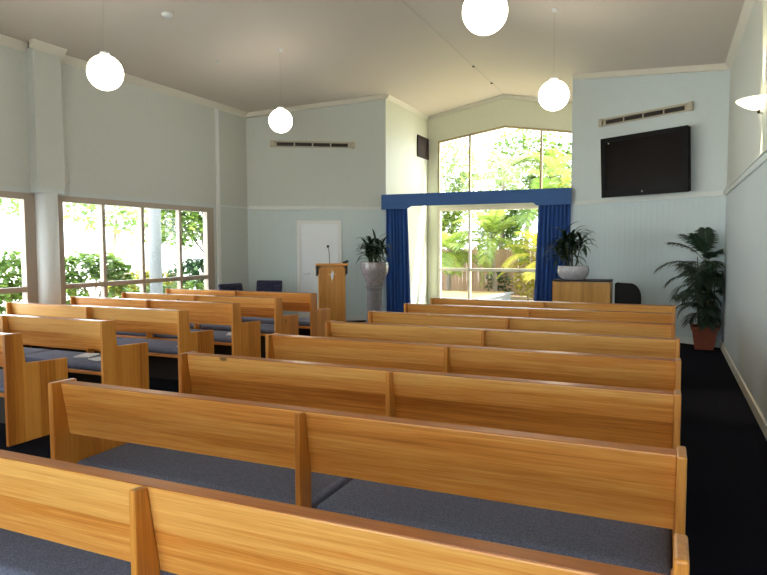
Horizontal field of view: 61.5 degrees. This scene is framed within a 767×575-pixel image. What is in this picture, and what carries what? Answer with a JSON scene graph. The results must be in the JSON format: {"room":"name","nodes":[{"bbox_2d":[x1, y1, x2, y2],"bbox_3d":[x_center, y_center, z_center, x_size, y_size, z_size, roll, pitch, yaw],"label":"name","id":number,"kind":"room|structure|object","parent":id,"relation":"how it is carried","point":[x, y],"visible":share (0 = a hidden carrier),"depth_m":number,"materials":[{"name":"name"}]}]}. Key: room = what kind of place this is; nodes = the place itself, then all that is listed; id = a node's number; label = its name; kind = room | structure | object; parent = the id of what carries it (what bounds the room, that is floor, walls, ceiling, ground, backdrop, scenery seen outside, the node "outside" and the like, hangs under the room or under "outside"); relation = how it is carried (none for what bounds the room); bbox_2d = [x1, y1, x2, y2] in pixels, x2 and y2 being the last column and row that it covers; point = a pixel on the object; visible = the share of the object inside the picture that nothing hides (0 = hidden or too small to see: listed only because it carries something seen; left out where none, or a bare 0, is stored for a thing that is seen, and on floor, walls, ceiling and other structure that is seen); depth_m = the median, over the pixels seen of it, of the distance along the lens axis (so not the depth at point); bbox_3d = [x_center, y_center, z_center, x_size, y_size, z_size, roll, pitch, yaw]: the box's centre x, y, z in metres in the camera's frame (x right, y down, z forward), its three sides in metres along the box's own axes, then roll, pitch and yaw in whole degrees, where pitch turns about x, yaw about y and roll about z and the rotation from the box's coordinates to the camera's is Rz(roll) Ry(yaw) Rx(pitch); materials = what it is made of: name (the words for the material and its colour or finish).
{"room":"house of worship","nodes":[
{"label":"house of worship","id":0,"kind":"room"},
{"bbox_2d":[34,193,60,303],"bbox_3d":[-4.584,-0.142,8.817,0.296,2.265,0.296,1,4,24],"label":"wall column","id":1,"kind":"structure","parent":0,"point":[46,204],"depth_m":8.68,"materials":[{"name":"white paint"}]},
{"bbox_2d":[0,44,248,290],"bbox_3d":[-5.736,-0.943,6.414,0.150,4.180,14.700,1,4,24],"label":"wall","id":2,"kind":"structure","parent":0,"point":[127,142],"depth_m":10.29,"materials":[{"name":"paint"}]},
{"bbox_2d":[0,191,37,302],"bbox_3d":[-5.418,-0.252,7.113,0.100,1.810,3.550,1,4,24],"label":"window","id":3,"kind":"structure","parent":2,"relation":"in","point":[29,289],"depth_m":8.57,"materials":[{"name":"beige metal"}]},
{"bbox_2d":[25,48,64,194],"bbox_3d":[-4.547,-2.208,8.675,0.145,1.875,0.420,1,4,24],"label":"pillar","id":4,"kind":"structure","parent":2,"relation":"attached to","point":[43,69],"depth_m":8.58,"materials":[{"name":"paint"}]},
{"bbox_2d":[0,34,247,117],"bbox_3d":[-5.564,-3.015,6.228,0.215,0.140,14.450,1,4,24],"label":"trim","id":5,"kind":"structure","parent":2,"relation":"attached to","point":[4,40],"depth_m":10.00,"materials":[{"name":"beige wood"}]},
{"bbox_2d":[58,195,214,304],"bbox_3d":[-3.914,-0.478,10.519,0.100,1.810,3.470,1,4,24],"label":"window","id":6,"kind":"structure","parent":2,"relation":"in","point":[208,213],"depth_m":10.44,"materials":[{"name":"white wood"}]},
{"bbox_2d":[214,108,221,289],"bbox_3d":[-3.108,-1.332,12.138,0.030,4.000,0.080,1,4,24],"label":"trim","id":7,"kind":"structure","parent":2,"relation":"attached to","point":[216,114],"depth_m":12.10,"materials":[{"name":"white paint"}]},
{"bbox_2d":[246,99,385,315],"bbox_3d":[-1.357,-1.644,13.249,2.819,4.670,0.150,-1,4,-8],"label":"wall","id":8,"kind":"structure","parent":0,"point":[276,176],"depth_m":13.14,"materials":[{"name":"paint"}]},
{"bbox_2d":[270,140,354,148],"bbox_3d":[-1.426,-2.898,13.048,1.700,0.140,0.072,-1,4,-8],"label":"air vent","id":9,"kind":"object","parent":8,"relation":"in","point":[273,143],"visible":1,"depth_m":13.04,"materials":[{"name":"beige metal"}]},
{"bbox_2d":[249,206,380,209],"bbox_3d":[-1.352,-1.621,13.163,2.748,0.075,0.024,-1,4,-8],"label":"trim","id":10,"kind":"structure","parent":8,"relation":"attached to","point":[250,207],"depth_m":13.14,"materials":[{"name":"white"}]},
{"bbox_2d":[246,94,385,117],"bbox_3d":[-1.349,-3.676,13.017,2.819,0.555,0.050,-1,4,-8],"label":"trim","id":11,"kind":"structure","parent":8,"relation":"attached to","point":[381,96],"depth_m":13.01,"materials":[{"name":"beige wood"}]},
{"bbox_2d":[297,220,341,316],"bbox_3d":[-1.313,-0.340,13.232,0.910,2.070,0.060,-1,4,-8],"label":"door","id":12,"kind":"structure","parent":8,"relation":"in","point":[313,236],"depth_m":13.22,"materials":[{"name":"white"}]},
{"bbox_2d":[301,315,366,320],"bbox_3d":[-1.346,0.642,13.312,2.748,0.100,0.020,-1,4,-8],"label":"baseboard","id":13,"kind":"structure","parent":8,"relation":"attached to","point":[355,317],"depth_m":13.40,"materials":[{"name":"white"}]},
{"bbox_2d":[0,0,744,115],"bbox_3d":[-0.943,-3.499,6.351,9.250,1.016,19.060,1,4,24],"label":"ceiling","id":14,"kind":"structure","parent":0,"point":[333,50],"depth_m":9.60,"materials":[{"name":"beige paint"}]},
{"bbox_2d":[86,5,123,90],"bbox_3d":[-3.004,-2.822,6.923,0.372,1.383,0.372,1,4,24],"label":"pendant lamp","id":15,"kind":"object","parent":14,"relation":"hanging from","point":[103,71],"visible":1,"depth_m":6.84,"materials":[{"name":"white glass"}]},
{"bbox_2d":[269,49,292,132],"bbox_3d":[-1.613,-3.074,10.070,0.368,1.296,0.368,1,4,24],"label":"pendant lamp","id":16,"kind":"object","parent":14,"relation":"hanging from","point":[280,120],"visible":1,"depth_m":9.98,"materials":[{"name":"white glass"}]},
{"bbox_2d":[401,0,504,94],"bbox_3d":[-0.954,-3.855,6.305,0.024,0.019,18.410,1,4,24],"label":"trim","id":17,"kind":"structure","parent":14,"relation":"attached to","point":[401,0],"depth_m":10.92,"materials":[{"name":"grey"}]},
{"bbox_2d":[462,0,507,35],"bbox_3d":[0.826,-2.742,5.225,0.368,1.348,0.368,1,4,24],"label":"pendant lamp","id":18,"kind":"object","parent":14,"relation":"hanging from","point":[481,17],"visible":1,"depth_m":5.14,"materials":[{"name":"white glass"}]},
{"bbox_2d":[538,8,568,110],"bbox_3d":[2.221,-2.968,8.384,0.390,1.314,0.390,1,4,24],"label":"pendant lamp","id":19,"kind":"object","parent":14,"relation":"hanging from","point":[553,95],"visible":1,"depth_m":8.29,"materials":[{"name":"white glass"}]},
{"bbox_2d":[0,320,766,574],"bbox_3d":[-0.930,1.198,6.656,8.850,0.150,18.760,1,4,24],"label":"floor","id":20,"kind":"structure","parent":0,"point":[725,444],"depth_m":4.62,"materials":[{"name":"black carpet"}]},
{"bbox_2d":[0,332,67,446],"bbox_3d":[-4.010,0.750,5.757,2.670,0.878,0.565,1,4,24],"label":"pew","id":21,"kind":"object","parent":20,"relation":"on","point":[24,397],"visible":0.83,"depth_m":5.11,"materials":[{"name":"brown wood"}]},
{"bbox_2d":[0,369,3,391],"bbox_3d":[-3.385,0.781,5.536,1.284,0.071,0.468,1,4,24],"label":"cushion","id":22,"kind":"object","parent":21,"relation":"on","point":[1,370],"depth_m":5.28,"materials":[{"name":"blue fabric"}]},
{"bbox_2d":[0,314,148,388],"bbox_3d":[-3.642,0.693,6.625,2.670,0.878,0.565,1,4,24],"label":"pew","id":23,"kind":"object","parent":20,"relation":"on","point":[127,365],"visible":0.7,"depth_m":6.13,"materials":[{"name":"brown wood"}]},
{"bbox_2d":[24,347,49,354],"bbox_3d":[-4.215,0.693,6.931,1.284,0.071,0.468,1,4,24],"label":"cushion","id":24,"kind":"object","parent":23,"relation":"on","point":[26,350],"depth_m":6.80,"materials":[{"name":"blue fabric"}]},
{"bbox_2d":[25,350,100,370],"bbox_3d":[-3.017,0.724,6.404,1.284,0.071,0.468,1,4,24],"label":"cushion","id":25,"kind":"object","parent":23,"relation":"on","point":[74,364],"depth_m":6.31,"materials":[{"name":"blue fabric"}]},
{"bbox_2d":[73,353,99,357],"bbox_3d":[-2.972,0.679,6.457,0.154,0.010,0.214,0,4,7],"label":"booklet","id":26,"kind":"object","parent":23,"relation":"on","point":[85,355],"visible":1,"depth_m":6.42,"materials":[{"name":"white paper"}]},
{"bbox_2d":[6,302,213,379],"bbox_3d":[-3.244,0.631,7.558,2.670,0.878,0.565,1,4,24],"label":"pew","id":27,"kind":"object","parent":20,"relation":"on","point":[162,354],"visible":0.52,"depth_m":7.19,"materials":[{"name":"brown wood"}]},
{"bbox_2d":[117,337,177,354],"bbox_3d":[-2.620,0.662,7.337,1.284,0.071,0.468,1,4,24],"label":"cushion","id":28,"kind":"object","parent":27,"relation":"on","point":[155,347],"depth_m":7.19,"materials":[{"name":"blue fabric"}]},
{"bbox_2d":[70,296,260,357],"bbox_3d":[-2.881,0.575,8.406,2.670,0.878,0.565,1,4,24],"label":"pew","id":29,"kind":"object","parent":20,"relation":"on","point":[244,340],"visible":0.48,"depth_m":7.94,"materials":[{"name":"brown wood"}]},
{"bbox_2d":[116,331,154,336],"bbox_3d":[-3.454,0.575,8.713,1.284,0.071,0.468,1,4,24],"label":"cushion","id":30,"kind":"object","parent":29,"relation":"on","point":[118,334],"depth_m":8.39,"materials":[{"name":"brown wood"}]},
{"bbox_2d":[154,329,231,342],"bbox_3d":[-2.256,0.606,8.186,1.284,0.071,0.468,1,4,24],"label":"cushion","id":31,"kind":"object","parent":29,"relation":"on","point":[219,336],"depth_m":8.09,"materials":[{"name":"blue fabric"}]},
{"bbox_2d":[121,292,298,354],"bbox_3d":[-2.503,0.524,9.177,2.670,0.878,0.565,1,4,24],"label":"pew","id":32,"kind":"object","parent":20,"relation":"on","point":[262,307],"visible":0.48,"depth_m":8.69,"materials":[{"name":"brown wood"}]},
{"bbox_2d":[190,323,202,328],"bbox_3d":[-3.077,0.524,9.483,1.284,0.071,0.468,1,4,24],"label":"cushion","id":33,"kind":"object","parent":32,"relation":"on","point":[191,324],"depth_m":9.06,"materials":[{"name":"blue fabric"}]},
{"bbox_2d":[201,323,273,333],"bbox_3d":[-1.879,0.555,8.956,1.284,0.071,0.468,1,4,24],"label":"cushion","id":34,"kind":"object","parent":32,"relation":"on","point":[264,328],"depth_m":8.86,"materials":[{"name":"blue fabric"}]},
{"bbox_2d":[218,283,242,290],"bbox_3d":[-2.582,0.374,11.562,0.575,0.872,0.510,3,5,40],"label":"upholstered chair","id":35,"kind":"object","parent":20,"relation":"on","point":[233,286],"visible":0.21,"depth_m":11.69,"materials":[{"name":"blue fabric"}]},
{"bbox_2d":[165,288,329,336],"bbox_3d":[-2.131,0.471,9.981,2.670,0.878,0.565,1,4,24],"label":"pew","id":36,"kind":"object","parent":20,"relation":"on","point":[314,325],"visible":0.42,"depth_m":9.45,"materials":[{"name":"brown wood"}]},
{"bbox_2d":[241,317,309,325],"bbox_3d":[-1.506,0.502,9.760,1.284,0.071,0.468,1,4,24],"label":"cushion","id":37,"kind":"object","parent":36,"relation":"on","point":[302,321],"depth_m":9.64,"materials":[{"name":"blue fabric"}]},
{"bbox_2d":[256,280,281,291],"bbox_3d":[-2.278,0.310,12.521,0.510,0.872,0.575,0,4,5],"label":"upholstered chair","id":38,"kind":"object","parent":20,"relation":"on","point":[262,285],"visible":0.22,"depth_m":12.71,"materials":[{"name":"blue fabric"}]},
{"bbox_2d":[315,263,347,321],"bbox_3d":[-0.922,0.188,11.459,0.560,1.244,0.455,-1,4,-8],"label":"lectern","id":39,"kind":"object","parent":20,"relation":"on","point":[331,276],"visible":0.74,"depth_m":11.27,"materials":[{"name":"brown wood"}]},
{"bbox_2d":[0,449,689,574],"bbox_3d":[-0.572,0.958,2.112,2.815,0.917,0.635,2,4,24],"label":"pew","id":40,"kind":"object","parent":20,"relation":"on","point":[57,517],"visible":1,"depth_m":1.79,"materials":[{"name":"brown wood"}]},
{"bbox_2d":[0,528,177,574],"bbox_3d":[-1.192,0.979,2.405,1.357,0.071,0.468,2,4,24],"label":"cushion","id":41,"kind":"object","parent":40,"relation":"on","point":[20,554],"depth_m":2.25,"materials":[{"name":"blue fabric"}]},
{"bbox_2d":[48,378,686,574],"bbox_3d":[-0.237,0.925,2.904,2.872,0.878,0.565,1,4,24],"label":"pew","id":42,"kind":"object","parent":20,"relation":"on","point":[613,503],"visible":0.81,"depth_m":2.59,"materials":[{"name":"brown wood"}]},
{"bbox_2d":[77,443,353,508],"bbox_3d":[-0.857,0.924,3.230,1.385,0.071,0.468,1,4,24],"label":"cushion","id":43,"kind":"object","parent":42,"relation":"on","point":[263,481],"depth_m":3.13,"materials":[{"name":"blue fabric"}]},
{"bbox_2d":[317,479,671,574],"bbox_3d":[0.433,0.958,2.663,1.385,0.071,0.468,1,4,24],"label":"cushion","id":44,"kind":"object","parent":42,"relation":"on","point":[648,548],"depth_m":2.54,"materials":[{"name":"blue fabric"}]},
{"bbox_2d":[363,286,383,322],"bbox_3d":[-0.171,0.356,12.606,0.380,0.755,0.380,1,4,24],"label":"pedestal","id":45,"kind":"object","parent":20,"relation":"on","point":[374,294],"visible":0.5,"depth_m":12.47,"materials":[{"name":"grey stone"}]},
{"bbox_2d":[360,262,388,286],"bbox_3d":[-0.172,-0.260,12.566,0.556,0.475,0.556,1,4,24],"label":"urn","id":46,"kind":"object","parent":45,"relation":"on","point":[374,274],"visible":0.99,"depth_m":12.37,"materials":[{"name":"ceramic"}]},
{"bbox_2d":[355,229,394,265],"bbox_3d":[-0.195,-0.767,12.499,0.802,0.769,0.682,-1,4,-14],"label":"potted plant","id":47,"kind":"object","parent":46,"relation":"on","point":[370,249],"visible":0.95,"depth_m":12.46,"materials":[{"name":"green plant"}]},
{"bbox_2d":[178,351,680,448],"bbox_3d":[0.136,0.869,3.752,2.872,0.878,0.565,1,4,24],"label":"pew","id":48,"kind":"object","parent":20,"relation":"on","point":[636,416],"visible":0.41,"depth_m":3.40,"materials":[{"name":"brown wood"}]},
{"bbox_2d":[265,333,680,390],"bbox_3d":[0.529,0.813,4.602,2.872,0.878,0.565,1,4,24],"label":"pew","id":49,"kind":"object","parent":20,"relation":"on","point":[654,373],"visible":0.34,"depth_m":4.28,"materials":[{"name":"brown wood"}]},
{"bbox_2d":[325,320,679,358],"bbox_3d":[0.907,0.758,5.439,2.872,0.878,0.565,1,4,24],"label":"pew","id":50,"kind":"object","parent":20,"relation":"on","point":[657,347],"visible":0.29,"depth_m":5.12,"materials":[{"name":"brown wood"}]},
{"bbox_2d":[368,311,674,337],"bbox_3d":[1.266,0.700,6.306,2.872,0.878,0.565,1,4,24],"label":"pew","id":51,"kind":"object","parent":20,"relation":"on","point":[662,330],"visible":0.3,"depth_m":6.00,"materials":[{"name":"brown wood"}]},
{"bbox_2d":[404,303,674,323],"bbox_3d":[1.662,0.642,7.185,2.872,0.878,0.565,1,4,24],"label":"pew","id":52,"kind":"object","parent":20,"relation":"on","point":[575,314],"visible":0.17,"depth_m":6.89,"materials":[{"name":"brown wood"}]},
{"bbox_2d":[430,298,675,312],"bbox_3d":[2.028,0.589,7.982,2.872,0.878,0.565,1,4,24],"label":"pew","id":53,"kind":"object","parent":20,"relation":"on","point":[442,301],"visible":0.23,"depth_m":7.69,"materials":[{"name":"brown wood"}]},
{"bbox_2d":[552,278,612,302],"bbox_3d":[3.230,0.367,10.475,0.890,0.992,0.510,1,4,24],"label":"cabinet","id":54,"kind":"object","parent":20,"relation":"on","point":[586,290],"visible":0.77,"depth_m":10.23,"materials":[{"name":"brown wood"}]},
{"bbox_2d":[557,265,588,279],"bbox_3d":[3.089,-0.243,10.492,0.500,0.222,0.500,1,4,24],"label":"bowl","id":55,"kind":"object","parent":54,"relation":"on","point":[579,272],"visible":0.98,"depth_m":10.30,"materials":[{"name":"white ceramic"}]},
{"bbox_2d":[540,222,597,270],"bbox_3d":[3.005,-0.643,10.464,0.834,0.836,0.802,-2,4,-25],"label":"potted plant","id":56,"kind":"object","parent":55,"relation":"in","point":[563,245],"visible":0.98,"depth_m":10.41,"materials":[{"name":"green plant"}]},
{"bbox_2d":[614,282,640,303],"bbox_3d":[3.848,0.407,10.194,0.400,0.945,0.510,1,4,24],"label":"padded chair","id":57,"kind":"object","parent":20,"relation":"on","point":[625,293],"visible":0.45,"depth_m":10.33,"materials":[{"name":"black fabric"}]},
{"bbox_2d":[690,324,718,349],"bbox_3d":[4.781,0.743,9.613,0.378,0.345,0.378,1,4,24],"label":"planter pot","id":58,"kind":"object","parent":20,"relation":"on","point":[705,340],"visible":0.87,"depth_m":9.48,"materials":[{"name":"ceramic"}]},
{"bbox_2d":[654,227,724,332],"bbox_3d":[4.600,-0.109,9.559,0.816,1.578,1.070,-3,4,-33],"label":"potted palm","id":59,"kind":"object","parent":58,"relation":"in","point":[698,240],"visible":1,"depth_m":9.48,"materials":[{"name":"green plant"}]},
{"bbox_2d":[386,95,427,311],"bbox_3d":[0.524,-1.738,14.620,0.150,4.670,2.690,1,4,24],"label":"wall","id":60,"kind":"structure","parent":0,"point":[406,172],"depth_m":14.68,"materials":[{"name":"paint"}]},
{"bbox_2d":[417,134,428,159],"bbox_3d":[0.931,-3.307,15.229,0.030,0.500,0.740,1,4,24],"label":"loudspeaker","id":61,"kind":"object","parent":60,"relation":"attached to","point":[422,142],"visible":1,"depth_m":15.22,"materials":[{"name":"brown"}]},
{"bbox_2d":[387,75,572,119],"bbox_3d":[2.277,-3.959,13.643,3.740,0.099,2.490,1,4,24],"label":"trim","id":62,"kind":"structure","parent":60,"relation":"attached to","point":[389,97],"depth_m":14.20,"materials":[{"name":"beige wood"}]},
{"bbox_2d":[427,98,571,303],"bbox_3d":[2.815,-1.944,14.985,3.740,5.020,0.150,1,4,24],"label":"wall","id":63,"kind":"structure","parent":0,"point":[508,112],"depth_m":15.09,"materials":[{"name":"paint"}]},
{"bbox_2d":[437,205,538,298],"bbox_3d":[2.817,-0.721,15.060,3.240,2.330,0.100,1,4,24],"label":"window","id":64,"kind":"structure","parent":63,"relation":"in","point":[469,269],"depth_m":15.37,"materials":[{"name":"beige paint"}]},
{"bbox_2d":[427,94,571,119],"bbox_3d":[2.769,-4.203,14.746,3.740,0.440,0.050,1,4,24],"label":"trim","id":65,"kind":"structure","parent":63,"relation":"attached to","point":[503,96],"depth_m":14.89,"materials":[{"name":"beige"}]},
{"bbox_2d":[438,125,571,192],"bbox_3d":[2.807,-2.891,14.909,3.240,1.680,0.080,1,4,24],"label":"window","id":66,"kind":"structure","parent":63,"relation":"in","point":[541,130],"depth_m":15.07,"materials":[{"name":"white wood"}]},
{"bbox_2d":[570,70,729,340],"bbox_3d":[4.329,-1.500,10.756,0.150,4.675,2.851,-3,5,-35],"label":"wall","id":67,"kind":"structure","parent":0,"point":[630,238],"depth_m":10.56,"materials":[{"name":"paint"}]},
{"bbox_2d":[381,188,571,209],"bbox_3d":[1.748,-1.722,12.646,3.790,0.303,0.290,1,4,24],"label":"valance","id":68,"kind":"object","parent":67,"relation":"attached to","point":[550,196],"visible":0.98,"depth_m":12.43,"materials":[{"name":"blue fabric"}]},
{"bbox_2d":[386,209,410,311],"bbox_3d":[0.299,-0.597,13.313,0.575,2.532,0.123,1,4,24],"label":"curtain","id":69,"kind":"object","parent":68,"relation":"hanging from","point":[398,275],"visible":0.88,"depth_m":13.31,"materials":[{"name":"blue fabric"}]},
{"bbox_2d":[534,204,570,300],"bbox_3d":[3.146,-0.523,12.062,0.666,2.532,0.123,1,4,24],"label":"curtain","id":70,"kind":"object","parent":68,"relation":"hanging from","point":[549,216],"visible":0.55,"depth_m":12.07,"materials":[{"name":"blue fabric"}]},
{"bbox_2d":[600,125,690,197],"bbox_3d":[4.253,-2.004,10.484,0.234,0.999,1.560,-3,5,-35],"label":"television","id":71,"kind":"object","parent":67,"relation":"attached to","point":[656,161],"visible":1,"depth_m":10.36,"materials":[{"name":"black plastic"}]},
{"bbox_2d":[598,101,693,126],"bbox_3d":[4.260,-2.828,10.572,0.072,0.140,1.700,-3,5,-35],"label":"air vent","id":72,"kind":"object","parent":67,"relation":"in","point":[684,107],"visible":1,"depth_m":10.50,"materials":[{"name":"beige metal"}]},
{"bbox_2d":[573,190,723,204],"bbox_3d":[4.270,-1.475,10.689,0.024,0.075,2.748,-3,5,-35],"label":"trim","id":73,"kind":"structure","parent":67,"relation":"attached to","point":[708,193],"depth_m":10.50,"materials":[{"name":"white wood"}]},
{"bbox_2d":[572,63,729,79],"bbox_3d":[4.250,-3.531,10.554,0.050,0.555,2.819,-3,5,-35],"label":"trim","id":74,"kind":"structure","parent":67,"relation":"attached to","point":[722,66],"depth_m":10.37,"materials":[{"name":"beige"}]},
{"bbox_2d":[675,336,719,347],"bbox_3d":[4.278,0.787,10.837,0.020,0.100,2.748,-3,5,-35],"label":"baseboard","id":75,"kind":"structure","parent":67,"relation":"attached to","point":[687,340],"depth_m":10.10,"materials":[{"name":"white"}]},
{"bbox_2d":[722,0,766,421],"bbox_3d":[2.225,-0.736,2.911,0.150,4.180,14.700,1,4,24],"label":"wall","id":76,"kind":"structure","parent":0,"point":[744,323],"depth_m":6.83,"materials":[{"name":"paint"}]},
{"bbox_2d":[725,0,754,69],"bbox_3d":[2.129,-2.803,2.844,0.070,0.113,14.450,1,4,24],"label":"trim","id":77,"kind":"structure","parent":76,"relation":"attached to","point":[748,4],"depth_m":7.84,"materials":[{"name":"beige"}]},
{"bbox_2d":[720,341,766,439],"bbox_3d":[2.161,1.296,3.096,0.020,0.100,14.440,1,4,24],"label":"baseboard","id":78,"kind":"structure","parent":76,"relation":"attached to","point":[755,409],"depth_m":6.44,"materials":[{"name":"beige"}]},
{"bbox_2d":[724,148,766,194],"bbox_3d":[2.148,-0.971,2.951,0.035,0.083,14.440,1,4,24],"label":"trim","id":79,"kind":"structure","parent":76,"relation":"attached to","point":[761,159],"depth_m":6.73,"materials":[{"name":"white"}]},
{"bbox_2d":[736,94,765,113],"bbox_3d":[3.416,-1.691,6.024,0.222,0.145,0.444,1,4,24],"label":"uplight","id":80,"kind":"object","parent":76,"relation":"attached to","point":[757,102],"visible":1,"depth_m":5.91,"materials":[{"name":"white glass"}]},
{"label":"outside","id":81,"kind":"structure","parent":0,"visible":0},
{"bbox_2d":[0,260,466,312],"bbox_3d":[0.833,1.159,10.661,120.000,0.200,100.000,1,4,24],"label":"ground","id":82,"kind":"structure","parent":81,"point":[165,264],"depth_m":48.70,"materials":[{"name":"green plant"}]},
{"bbox_2d":[0,198,18,216],"bbox_3d":[-10.351,-1.418,18.529,2.675,3.994,2.531,1,4,24],"label":"broadleaf tree","id":83,"kind":"object","parent":82,"relation":"on","point":[14,209],"visible":0.06,"depth_m":18.52,"materials":[{"name":"green plant"}]},
{"bbox_2d":[0,247,22,313],"bbox_3d":[-6.861,0.131,11.779,0.996,1.752,1.604,1,4,24],"label":"shrub","id":84,"kind":"object","parent":82,"relation":"on","point":[5,264],"visible":0.44,"depth_m":11.68,"materials":[{"name":"green plant"}]},
{"bbox_2d":[65,249,124,304],"bbox_3d":[-6.210,0.047,13.493,1.086,1.689,1.851,1,4,24],"label":"shrub","id":85,"kind":"object","parent":82,"relation":"on","point":[73,276],"visible":0.56,"depth_m":13.29,"materials":[{"name":"green plant"}]},
{"bbox_2d":[97,256,135,297],"bbox_3d":[-5.842,0.061,14.249,0.855,1.562,0.752,0,4,-2],"label":"shrub","id":86,"kind":"object","parent":82,"relation":"on","point":[121,276],"visible":0.36,"depth_m":14.14,"materials":[{"name":"green plant"}]},
{"bbox_2d":[63,202,172,292],"bbox_3d":[-9.309,-1.770,23.526,3.191,4.045,5.265,1,4,24],"label":"broadleaf tree","id":87,"kind":"object","parent":82,"relation":"on","point":[91,207],"visible":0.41,"depth_m":22.83,"materials":[{"name":"green plant"}]},
{"bbox_2d":[108,268,176,297],"bbox_3d":[-5.878,0.113,16.090,0.987,1.220,2.640,1,4,24],"label":"hedge","id":88,"kind":"object","parent":82,"relation":"on","point":[135,271],"visible":0.08,"depth_m":15.81,"materials":[{"name":"green plant"}]},
{"bbox_2d":[94,279,203,297],"bbox_3d":[-4.590,0.345,14.756,0.940,1.072,6.020,1,4,24],"label":"hedge","id":89,"kind":"object","parent":82,"relation":"on","point":[189,285],"visible":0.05,"depth_m":14.37,"materials":[{"name":"green plant"}]},
{"bbox_2d":[148,208,162,292],"bbox_3d":[-4.622,-0.561,13.066,0.250,2.950,0.250,1,4,24],"label":"column","id":90,"kind":"structure","parent":82,"relation":"on","point":[154,215],"depth_m":12.96,"materials":[{"name":"grey paint"}]},
{"bbox_2d":[146,209,202,251],"bbox_3d":[-4.718,-1.138,16.770,1.732,3.628,3.592,1,4,24],"label":"tree","id":91,"kind":"object","parent":82,"relation":"on","point":[197,227],"visible":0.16,"depth_m":15.83,"materials":[{"name":"green plant"}]},
{"bbox_2d":[168,256,203,284],"bbox_3d":[-4.645,-0.065,16.521,0.909,1.511,2.464,1,4,24],"label":"shrub","id":92,"kind":"object","parent":82,"relation":"on","point":[190,267],"visible":0.38,"depth_m":15.94,"materials":[{"name":"green plant"}]},
{"bbox_2d":[466,281,533,300],"bbox_3d":[6.228,0.235,22.870,18.000,0.030,13.240,1,4,24],"label":"garden bed","id":93,"kind":"object","parent":82,"relation":"on","point":[523,298],"depth_m":20.86,"materials":[{"name":"soil"}]},
{"bbox_2d":[442,211,467,248],"bbox_3d":[2.107,-1.743,24.574,2.400,3.779,1.499,1,4,24],"label":"shrub","id":94,"kind":"object","parent":93,"relation":"on","point":[447,220],"visible":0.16,"depth_m":24.12,"materials":[{"name":"green plant"}]},
{"bbox_2d":[441,141,494,230],"bbox_3d":[3.240,-3.205,27.421,3.291,6.323,2.301,1,4,24],"label":"broadleaf tree","id":95,"kind":"object","parent":93,"relation":"on","point":[460,181],"visible":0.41,"depth_m":27.05,"materials":[{"name":"green plant"}]},
{"bbox_2d":[442,231,494,289],"bbox_3d":[2.091,-0.687,20.514,2.676,2.215,2.682,-1,4,-17],"label":"palm tree","id":96,"kind":"object","parent":93,"relation":"on","point":[448,242],"visible":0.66,"depth_m":20.21,"materials":[{"name":"green plant"}]},
{"bbox_2d":[441,290,513,299],"bbox_3d":[2.275,0.352,18.239,2.240,0.360,2.640,1,4,24],"label":"platform","id":97,"kind":"object","parent":93,"relation":"on","point":[460,294],"visible":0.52,"depth_m":18.17,"materials":[{"name":"grey stone"}]},
{"bbox_2d":[442,247,535,295],"bbox_3d":[4.138,-0.530,21.862,11.050,1.700,0.125,1,4,24],"label":"fence","id":98,"kind":"object","parent":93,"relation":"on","point":[457,283],"visible":0.08,"depth_m":22.11,"materials":[{"name":"wood"}]},
{"bbox_2d":[453,210,536,290],"bbox_3d":[3.514,-1.033,20.518,2.889,2.898,3.009,0,4,-5],"label":"palm tree","id":99,"kind":"object","parent":93,"relation":"on","point":[494,228],"visible":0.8,"depth_m":19.91,"materials":[{"name":"green plant"}]},
{"bbox_2d":[484,272,512,291],"bbox_3d":[3.726,-0.097,20.903,1.005,0.962,0.826,1,4,24],"label":"shrub","id":100,"kind":"object","parent":93,"relation":"on","point":[506,278],"visible":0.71,"depth_m":20.82,"materials":[{"name":"green plant"}]},
{"bbox_2d":[452,138,554,248],"bbox_3d":[4.481,-2.622,23.590,3.666,5.658,3.602,1,4,13],"label":"palm tree","id":101,"kind":"object","parent":93,"relation":"on","point":[495,156],"visible":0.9,"depth_m":22.97,"materials":[{"name":"green plant"}]},
{"bbox_2d":[474,209,532,248],"bbox_3d":[4.414,-1.722,24.085,2.248,3.789,1.466,1,4,24],"label":"shrub","id":102,"kind":"object","parent":93,"relation":"on","point":[509,232],"visible":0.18,"depth_m":23.73,"materials":[{"name":"green plant"}]},
{"bbox_2d":[496,232,536,283],"bbox_3d":[4.711,-0.556,18.822,2.936,2.164,2.955,1,4,24],"label":"palm tree","id":103,"kind":"object","parent":93,"relation":"on","point":[533,236],"visible":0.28,"depth_m":18.67,"materials":[{"name":"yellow plant"}]},
{"bbox_2d":[509,255,535,300],"bbox_3d":[4.390,-0.256,19.512,1.011,1.457,1.007,-2,4,-21],"label":"shrub","id":104,"kind":"object","parent":93,"relation":"on","point":[529,288],"visible":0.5,"depth_m":19.52,"materials":[{"name":"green plant"}]},
{"bbox_2d":[482,129,571,254],"bbox_3d":[6.871,-3.640,27.947,5.204,7.103,2.735,1,4,24],"label":"broadleaf tree","id":105,"kind":"object","parent":93,"relation":"on","point":[526,179],"visible":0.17,"depth_m":27.69,"materials":[{"name":"green plant"}]},
{"bbox_2d":[499,148,571,212],"bbox_3d":[5.831,-2.220,22.267,3.939,5.018,4.063,1,4,24],"label":"palm tree","id":106,"kind":"object","parent":93,"relation":"on","point":[551,164],"visible":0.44,"depth_m":22.01,"materials":[{"name":"green plant"}]},
{"bbox_2d":[501,177,570,299],"bbox_3d":[4.917,-1.570,20.120,2.980,4.007,3.007,3,5,44],"label":"palm tree","id":107,"kind":"object","parent":93,"relation":"on","point":[532,212],"visible":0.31,"depth_m":19.26,"materials":[{"name":"green plant"}]},
{"bbox_2d":[542,168,570,187],"bbox_3d":[6.386,-1.704,20.000,3.010,4.278,3.272,1,4,24],"label":"palm tree","id":108,"kind":"object","parent":93,"relation":"on","point":[554,169],"visible":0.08,"depth_m":20.05,"materials":[{"name":"green plant"}]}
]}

